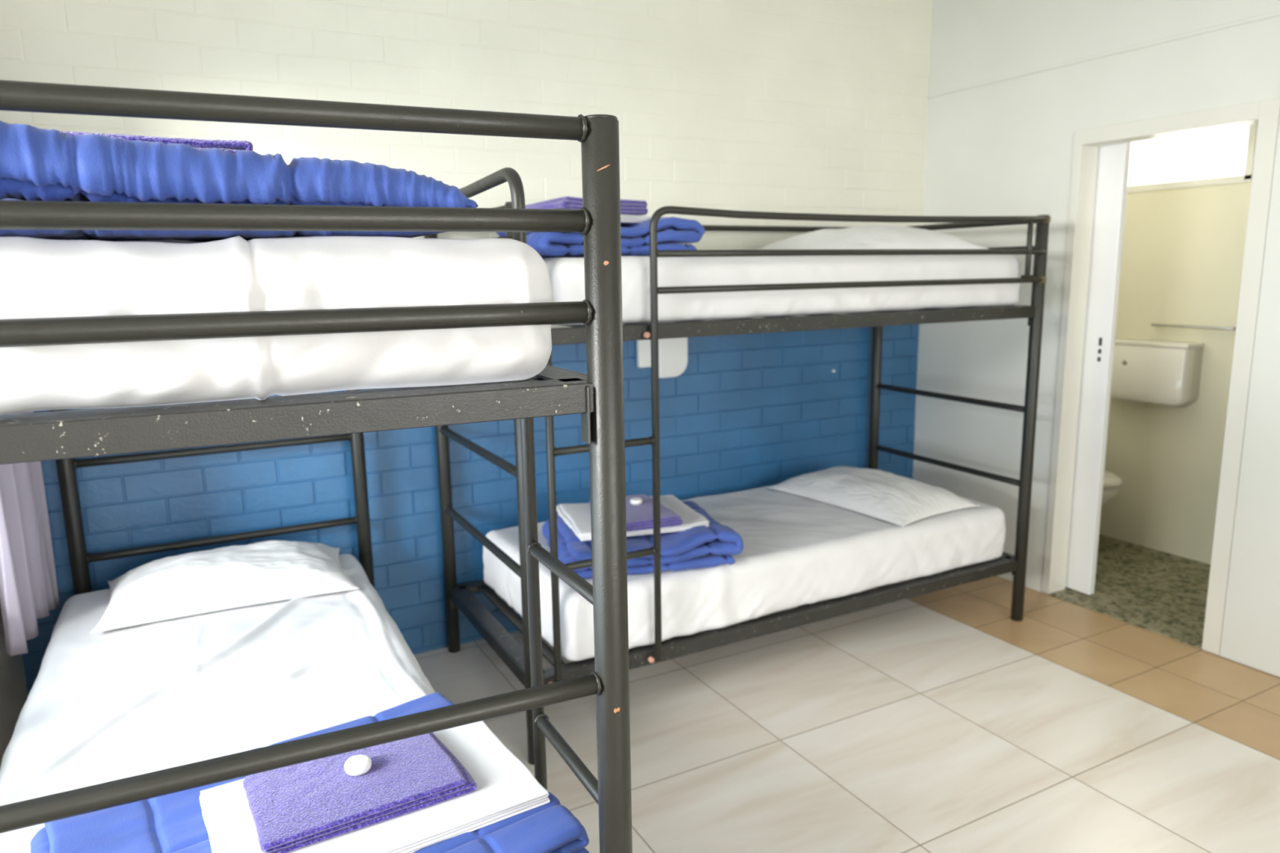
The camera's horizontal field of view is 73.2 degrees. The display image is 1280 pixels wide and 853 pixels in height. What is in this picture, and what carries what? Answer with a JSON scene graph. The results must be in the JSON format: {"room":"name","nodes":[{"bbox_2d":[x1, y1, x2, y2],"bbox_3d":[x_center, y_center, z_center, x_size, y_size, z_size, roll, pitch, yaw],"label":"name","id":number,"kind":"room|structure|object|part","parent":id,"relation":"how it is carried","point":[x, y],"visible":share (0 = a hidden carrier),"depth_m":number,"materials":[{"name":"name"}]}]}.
{"room":"dormitory","nodes":[
{"label":"dormitory","id":0,"kind":"room"},
{"bbox_2d":[0,603,27,768],"bbox_3d":[-0.523,0.071,-0.295,0.140,3.000,6.650,-6,12,-28],"label":"wall","id":1,"kind":"structure","parent":0,"point":[13,689],"depth_m":2.60,"materials":[{"name":"grey paint"}]},
{"bbox_3d":[-1.253,-0.985,1.113,0.024,0.024,3.100,-6,12,-28],"label":"curtain rod","id":2,"kind":"object","parent":1,"relation":"attached to","visible":0},
{"bbox_2d":[0,411,59,656],"bbox_3d":[-1.840,-0.278,2.430,0.069,1.812,0.445,-5,11,-22],"label":"curtain","id":3,"kind":"object","parent":2,"relation":"hanging from","point":[28,589],"visible":0.73,"depth_m":2.50,"materials":[{"name":"white fabric"}]},
{"bbox_2d":[0,0,933,696],"bbox_3d":[-0.327,-0.638,3.617,4.200,3.000,0.151,-6,12,-28],"label":"wall","id":4,"kind":"structure","parent":0,"point":[789,106],"depth_m":3.48,"materials":[{"name":"beige paint"}]},
{"bbox_2d":[636,337,687,377],"bbox_3d":[0.099,-0.320,3.789,0.237,0.210,0.045,-6,12,-28],"label":"wall fitting","id":5,"kind":"object","parent":4,"relation":"attached to","point":[673,353],"visible":0.71,"depth_m":3.78,"materials":[{"name":"white plastic"}]},
{"bbox_3d":[0.025,-0.322,3.758,0.080,0.127,0.028,-6,12,-28],"label":"mounting plate","id":6,"kind":"part","parent":5,"relation":"part of","materials":[{"name":"white plastic"}]},
{"bbox_2d":[413,533,1279,852],"bbox_3d":[1.730,1.335,1.223,5.290,0.104,6.750,-6,12,-28],"label":"floor","id":7,"kind":"structure","parent":0,"point":[941,721],"depth_m":2.85,"materials":[{"name":"beige tile"}]},
{"bbox_2d":[0,80,632,852],"bbox_3d":[-0.944,0.321,1.997,1.030,1.706,2.237,-6,12,-28],"label":"bunk bed","id":8,"kind":"object","parent":7,"relation":"on","point":[63,436],"visible":0.71,"depth_m":1.05,"materials":[{"name":"black metal"}]},
{"bbox_3d":[-1.823,0.202,2.752,0.049,1.700,0.049,-6,12,-28],"label":"post","id":9,"kind":"part","parent":8,"relation":"part of","materials":[{"name":"black metal"}]},
{"bbox_3d":[-1.431,0.078,2.947,0.851,0.034,0.034,-6,12,-28],"label":"rail","id":10,"kind":"part","parent":8,"relation":"part of","materials":[{"name":"black metal"}]},
{"bbox_2d":[0,554,435,852],"bbox_3d":[-0.968,0.755,2.058,0.933,0.264,2.083,-6,11,-27],"label":"sheet","id":11,"kind":"object","parent":8,"relation":"on","point":[122,703],"visible":0.61,"depth_m":2.10,"materials":[{"name":"white fabric"}]},
{"bbox_2d":[90,540,359,633],"bbox_3d":[-1.304,0.457,2.741,0.720,0.122,0.460,-6,11,-26],"label":"pillow","id":12,"kind":"object","parent":11,"relation":"on","point":[195,583],"visible":1,"depth_m":2.62,"materials":[{"name":"white fabric"}]},
{"bbox_2d":[30,692,589,852],"bbox_3d":[-0.552,0.692,1.430,0.763,0.096,0.598,-8,13,-35],"label":"quilt","id":13,"kind":"object","parent":11,"relation":"on","point":[172,823],"visible":0.2,"depth_m":1.41,"materials":[{"name":"blue fabric"}]},
{"bbox_2d":[199,720,550,852],"bbox_3d":[-0.456,0.632,1.474,0.504,0.024,0.344,-7,12,-32],"label":"sheet","id":14,"kind":"object","parent":13,"relation":"on","point":[506,788],"visible":0.55,"depth_m":1.42,"materials":[{"name":"white fabric"}]},
{"bbox_2d":[242,732,477,852],"bbox_3d":[-0.479,0.608,1.473,0.342,0.031,0.226,-7,12,-31],"label":"towel","id":15,"kind":"object","parent":14,"relation":"on","point":[296,806],"visible":0.9,"depth_m":1.43,"materials":[{"name":"purple fabric"}]},
{"bbox_2d":[344,754,371,776],"bbox_3d":[-0.485,0.583,1.483,0.045,0.019,0.045,-6,12,-28],"label":"soap","id":16,"kind":"object","parent":15,"relation":"on","point":[360,764],"visible":1,"depth_m":1.47,"materials":[{"name":"white plastic"}]},
{"bbox_3d":[-1.426,0.388,3.003,0.851,0.034,0.033,-6,12,-28],"label":"rail","id":17,"kind":"part","parent":8,"relation":"part of","materials":[{"name":"black metal"}]},
{"bbox_2d":[0,235,552,414],"bbox_3d":[-0.970,-0.271,1.862,0.904,0.205,2.073,-6,11,-27],"label":"mattress","id":18,"kind":"object","parent":8,"relation":"on","point":[40,277],"visible":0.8,"depth_m":1.00,"materials":[{"name":"white fabric"}]},
{"bbox_2d":[0,120,478,242],"bbox_3d":[-0.696,-0.312,1.159,0.866,0.131,0.536,-6,12,-28],"label":"quilt","id":19,"kind":"object","parent":18,"relation":"on","point":[37,164],"visible":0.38,"depth_m":0.98,"materials":[{"name":"blue fabric"}]},
{"bbox_2d":[58,130,253,153],"bbox_3d":[-0.722,-0.387,1.220,0.319,0.024,0.242,-6,12,-28],"label":"towel","id":20,"kind":"object","parent":19,"relation":"on","point":[233,146],"visible":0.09,"depth_m":1.16,"materials":[{"name":"fabric"}]},
{"bbox_3d":[-0.473,-0.340,0.913,0.886,0.036,0.036,-6,11,-24],"label":"rail","id":21,"kind":"part","parent":8,"relation":"part of","materials":[{"name":"black metal"}]},
{"bbox_3d":[-0.471,-0.227,0.933,0.886,0.035,0.035,-6,11,-24],"label":"rail","id":22,"kind":"part","parent":8,"relation":"part of","materials":[{"name":"black metal"}]},
{"bbox_3d":[-0.469,-0.112,0.954,0.886,0.035,0.036,-6,11,-24],"label":"rail","id":23,"kind":"part","parent":8,"relation":"part of","materials":[{"name":"black metal"}]},
{"bbox_3d":[-0.953,-0.162,1.909,0.999,0.040,2.204,-6,12,-28],"label":"frame","id":24,"kind":"part","parent":8,"relation":"part of","materials":[{"name":"black metal"}]},
{"bbox_3d":[-0.461,0.406,1.048,0.886,0.035,0.035,-6,11,-24],"label":"rail","id":25,"kind":"part","parent":8,"relation":"part of","materials":[{"name":"black metal"}]},
{"bbox_3d":[-1.036,0.114,3.171,0.049,1.700,0.049,-6,12,-28],"label":"post","id":26,"kind":"part","parent":8,"relation":"part of","materials":[{"name":"black metal"}]},
{"bbox_3d":[-0.607,0.125,2.383,0.029,1.445,1.770,-6,12,-27],"label":"guard rail","id":27,"kind":"part","parent":8,"relation":"part of","materials":[{"name":"black metal"}]},
{"bbox_3d":[-0.039,0.444,1.254,0.049,1.700,0.049,-6,12,-28],"label":"post","id":28,"kind":"part","parent":8,"relation":"part of","materials":[{"name":"black metal"}]},
{"bbox_2d":[424,201,1050,764],"bbox_3d":[0.438,0.035,3.466,2.301,1.706,1.005,-6,12,-28],"label":"bunk bed","id":29,"kind":"object","parent":7,"relation":"on","point":[517,658],"visible":0.58,"depth_m":3.08,"materials":[{"name":"black metal"}]},
{"bbox_3d":[-0.769,0.076,3.359,0.049,1.700,0.049,-6,12,-28],"label":"post","id":30,"kind":"part","parent":29,"relation":"part of","materials":[{"name":"black metal"}]},
{"bbox_3d":[-0.555,0.079,2.946,0.036,0.035,0.877,-6,12,-27],"label":"rail","id":31,"kind":"part","parent":29,"relation":"part of","materials":[{"name":"black metal"}]},
{"bbox_3d":[-0.550,0.391,3.002,0.035,0.035,0.877,-6,12,-27],"label":"rail","id":32,"kind":"part","parent":29,"relation":"part of","materials":[{"name":"black metal"}]},
{"bbox_3d":[-0.567,-0.678,2.809,0.036,0.035,0.877,-6,12,-27],"label":"rail","id":33,"kind":"part","parent":29,"relation":"part of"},
{"bbox_3d":[-0.340,0.214,2.556,0.049,1.700,0.049,-6,12,-28],"label":"post","id":34,"kind":"part","parent":29,"relation":"part of","materials":[{"name":"black metal"}]},
{"bbox_3d":[0.442,0.625,3.581,2.271,0.046,0.956,-6,12,-28],"label":"frame","id":35,"kind":"part","parent":29,"relation":"part of","materials":[{"name":"black metal"}]},
{"bbox_2d":[482,484,1005,661],"bbox_3d":[0.465,0.484,3.568,2.058,0.241,0.906,-6,12,-28],"label":"mattress","id":36,"kind":"object","parent":29,"relation":"on","point":[797,550],"visible":0.6,"depth_m":3.23,"materials":[{"name":"white fabric"}]},
{"bbox_2d":[542,500,743,578],"bbox_3d":[-0.008,0.391,3.149,0.651,0.125,0.556,-4,11,-14],"label":"quilt","id":37,"kind":"object","parent":36,"relation":"on","point":[698,547],"visible":0.43,"depth_m":2.94,"materials":[{"name":"blue fabric"}]},
{"bbox_2d":[556,494,709,541],"bbox_3d":[-0.038,0.327,3.176,0.491,0.028,0.426,-4,11,-16],"label":"sheet","id":38,"kind":"object","parent":37,"relation":"on","point":[577,517],"visible":0.43,"depth_m":3.12,"materials":[{"name":"white fabric"}]},
{"bbox_2d":[589,494,683,531],"bbox_3d":[-0.022,0.305,3.111,0.255,0.037,0.364,-4,11,-18],"label":"towel","id":39,"kind":"object","parent":38,"relation":"on","point":[638,517],"visible":0.49,"depth_m":2.99,"materials":[{"name":"purple fabric"}]},
{"bbox_2d":[630,497,642,505],"bbox_3d":[-0.014,0.273,3.144,0.045,0.019,0.045,-6,12,-28],"label":"soap","id":40,"kind":"object","parent":39,"relation":"on","point":[635,501],"visible":1,"depth_m":3.13,"materials":[{"name":"white plastic"}]},
{"bbox_2d":[766,466,980,526],"bbox_3d":[1.012,0.263,3.812,0.500,0.113,0.780,-8,12,-33],"label":"pillow","id":41,"kind":"object","parent":36,"relation":"on","point":[887,496],"visible":1,"depth_m":3.63,"materials":[{"name":"white fabric"}]},
{"bbox_3d":[0.204,-0.861,3.732,2.196,0.032,0.032,-6,12,-28],"label":"rail","id":42,"kind":"part","parent":29,"relation":"part of","materials":[{"name":"black metal"}]},
{"bbox_2d":[542,254,1021,324],"bbox_3d":[0.447,-0.559,3.382,2.068,0.214,0.900,-6,12,-28],"label":"mattress","id":43,"kind":"object","parent":29,"relation":"on","point":[566,274],"visible":0.77,"depth_m":2.93,"materials":[{"name":"white fabric"}]},
{"bbox_2d":[495,217,705,258],"bbox_3d":[-0.162,-0.643,2.941,0.587,0.128,0.581,-6,11,-26],"label":"quilt","id":44,"kind":"object","parent":43,"relation":"on","point":[635,239],"visible":0.46,"depth_m":2.73,"materials":[{"name":"blue fabric"}]},
{"bbox_2d":[620,214,675,225],"bbox_3d":[-0.152,-0.703,2.957,0.423,0.028,0.405,-7,12,-31],"label":"sheet","id":45,"kind":"object","parent":44,"relation":"on","point":[624,219],"visible":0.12,"depth_m":2.82,"materials":[{"name":"white fabric"}]},
{"bbox_2d":[524,195,648,215],"bbox_3d":[-0.185,-0.731,2.889,0.348,0.053,0.307,-8,12,-35],"label":"towel","id":46,"kind":"object","parent":45,"relation":"on","point":[633,207],"visible":0.34,"depth_m":2.80,"materials":[{"name":"purple fabric"}]},
{"bbox_2d":[758,225,988,249],"bbox_3d":[0.939,-0.775,3.605,0.720,0.121,0.740,-6,12,-28],"label":"pillow","id":47,"kind":"object","parent":43,"relation":"on","point":[863,237],"visible":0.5,"depth_m":3.37,"materials":[{"name":"white fabric"}]},
{"bbox_3d":[0.426,-0.429,3.391,2.271,0.046,0.956,-6,12,-28],"label":"frame","id":48,"kind":"part","parent":29,"relation":"part of","materials":[{"name":"black metal"}]},
{"bbox_3d":[0.830,-0.033,3.117,1.804,1.451,0.033,-6,12,-28],"label":"guard rail","id":49,"kind":"part","parent":29,"relation":"part of","materials":[{"name":"black metal"}]},
{"bbox_3d":[1.202,-0.143,4.401,0.049,1.700,0.049,-6,12,-28],"label":"post","id":50,"kind":"part","parent":29,"relation":"part of","materials":[{"name":"black metal"}]},
{"bbox_3d":[1.414,0.174,4.036,0.034,0.034,0.887,-6,11,-26],"label":"rail","id":51,"kind":"part","parent":29,"relation":"part of","materials":[{"name":"black metal"}]},
{"bbox_3d":[1.409,-0.138,3.979,0.034,0.034,0.887,-6,11,-26],"label":"rail","id":52,"kind":"part","parent":29,"relation":"part of","materials":[{"name":"black metal"}]},
{"bbox_3d":[1.398,-0.895,3.843,0.034,0.034,0.887,-6,11,-26],"label":"rail","id":53,"kind":"part","parent":29,"relation":"part of","materials":[{"name":"black metal"}]},
{"bbox_3d":[1.399,-0.783,3.863,0.035,0.034,0.887,-6,11,-26],"label":"rail","id":54,"kind":"part","parent":29,"relation":"part of","materials":[{"name":"black metal"}]},
{"bbox_3d":[1.618,-0.001,3.581,0.049,1.700,0.049,-6,12,-28],"label":"post","id":55,"kind":"part","parent":29,"relation":"part of","materials":[{"name":"black metal"}]},
{"bbox_2d":[1101,470,1123,506],"bbox_3d":[2.294,0.433,4.690,0.372,0.422,0.614,-6,12,-28],"label":"toilet","id":56,"kind":"object","parent":7,"relation":"on","point":[1112,482],"visible":0.15,"depth_m":4.41,"materials":[{"name":"white ceramic"}]},
{"bbox_3d":[2.323,0.465,4.643,0.356,0.375,0.472,-6,12,-28],"label":"bowl","id":57,"kind":"part","parent":56,"relation":"part of","materials":[{"name":"white ceramic"}]},
{"bbox_3d":[2.320,0.256,4.604,0.372,0.044,0.493,-6,12,-28],"label":"seat","id":58,"kind":"part","parent":56,"relation":"part of","materials":[{"name":"white ceramic"}]},
{"bbox_2d":[911,0,1279,655],"bbox_3d":[3.072,-0.343,1.686,0.110,3.000,6.570,-6,12,-28],"label":"wall","id":59,"kind":"structure","parent":0,"point":[1005,148],"depth_m":3.94,"materials":[{"name":"white paint"}]},
{"bbox_2d":[1042,129,1098,594],"bbox_3d":[1.925,-0.245,3.860,0.120,2.063,0.035,-6,12,-28],"label":"trim","id":60,"kind":"structure","parent":59,"relation":"attached to","point":[1085,158],"depth_m":3.83,"materials":[{"name":"white wood"}]},
{"bbox_2d":[1065,142,1131,595],"bbox_3d":[1.869,-0.289,4.137,0.038,2.038,0.812,-6,12,-28],"label":"door","id":61,"kind":"structure","parent":59,"relation":"in","point":[1113,160],"depth_m":3.81,"materials":[{"name":"white paint"}]},
{"bbox_2d":[928,10,1279,97],"bbox_3d":[3.013,-1.171,1.498,0.008,0.015,6.548,-6,12,-28],"label":"trim","id":62,"kind":"structure","parent":59,"relation":"attached to","point":[1276,13],"depth_m":3.46,"materials":[{"name":"white paint"}]},
{"bbox_2d":[1081,101,1260,146],"bbox_3d":[2.080,-1.176,3.373,0.120,0.062,0.681,-6,12,-28],"label":"trim","id":63,"kind":"structure","parent":59,"relation":"attached to","point":[1247,113],"depth_m":3.31,"materials":[{"name":"white wood"}]},
{"bbox_2d":[1201,97,1279,654],"bbox_3d":[2.274,-0.136,3.227,0.120,2.063,0.066,-6,12,-28],"label":"trim","id":64,"kind":"structure","parent":59,"relation":"attached to","point":[1269,109],"depth_m":3.18,"materials":[{"name":"white wood"}]},
{"bbox_2d":[1219,115,1279,677],"bbox_3d":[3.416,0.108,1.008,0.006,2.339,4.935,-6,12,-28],"label":"door","id":65,"kind":"structure","parent":59,"relation":"attached to","point":[1251,632],"depth_m":3.17,"materials":[{"name":"white wood"}]},
{"bbox_2d":[1098,182,1251,564],"bbox_3d":[3.015,-0.549,3.963,0.100,2.600,2.330,-6,12,-28],"label":"wall","id":66,"kind":"structure","parent":0,"point":[1183,249],"depth_m":4.41,"materials":[{"name":"paint"}]},
{"bbox_2d":[1110,337,1204,405],"bbox_3d":[2.635,-0.287,4.474,0.142,0.315,0.460,-6,12,-28],"label":"cistern","id":67,"kind":"object","parent":66,"relation":"attached to","point":[1163,372],"visible":0.75,"depth_m":4.37,"materials":[{"name":"white ceramic"}]},
{"bbox_3d":[2.633,-0.431,4.448,0.142,0.023,0.460,-6,12,-28],"label":"lid","id":68,"kind":"part","parent":67,"relation":"part of","materials":[{"name":"white ceramic"}]},
{"bbox_2d":[1127,124,1257,192],"bbox_3d":[2.688,-1.352,4.343,0.062,0.305,0.780,-6,12,-28],"label":"window frame","id":69,"kind":"structure","parent":66,"relation":"in","point":[1247,176],"depth_m":4.14,"materials":[{"name":"white paint"}]},
{"bbox_2d":[1151,322,1235,330],"bbox_3d":[2.759,-0.499,4.298,0.046,0.018,0.400,-6,12,-28],"label":"towel rail","id":70,"kind":"object","parent":66,"relation":"attached to","point":[1233,328],"visible":0.91,"depth_m":4.27,"materials":[{"name":"metal"}]}
]}

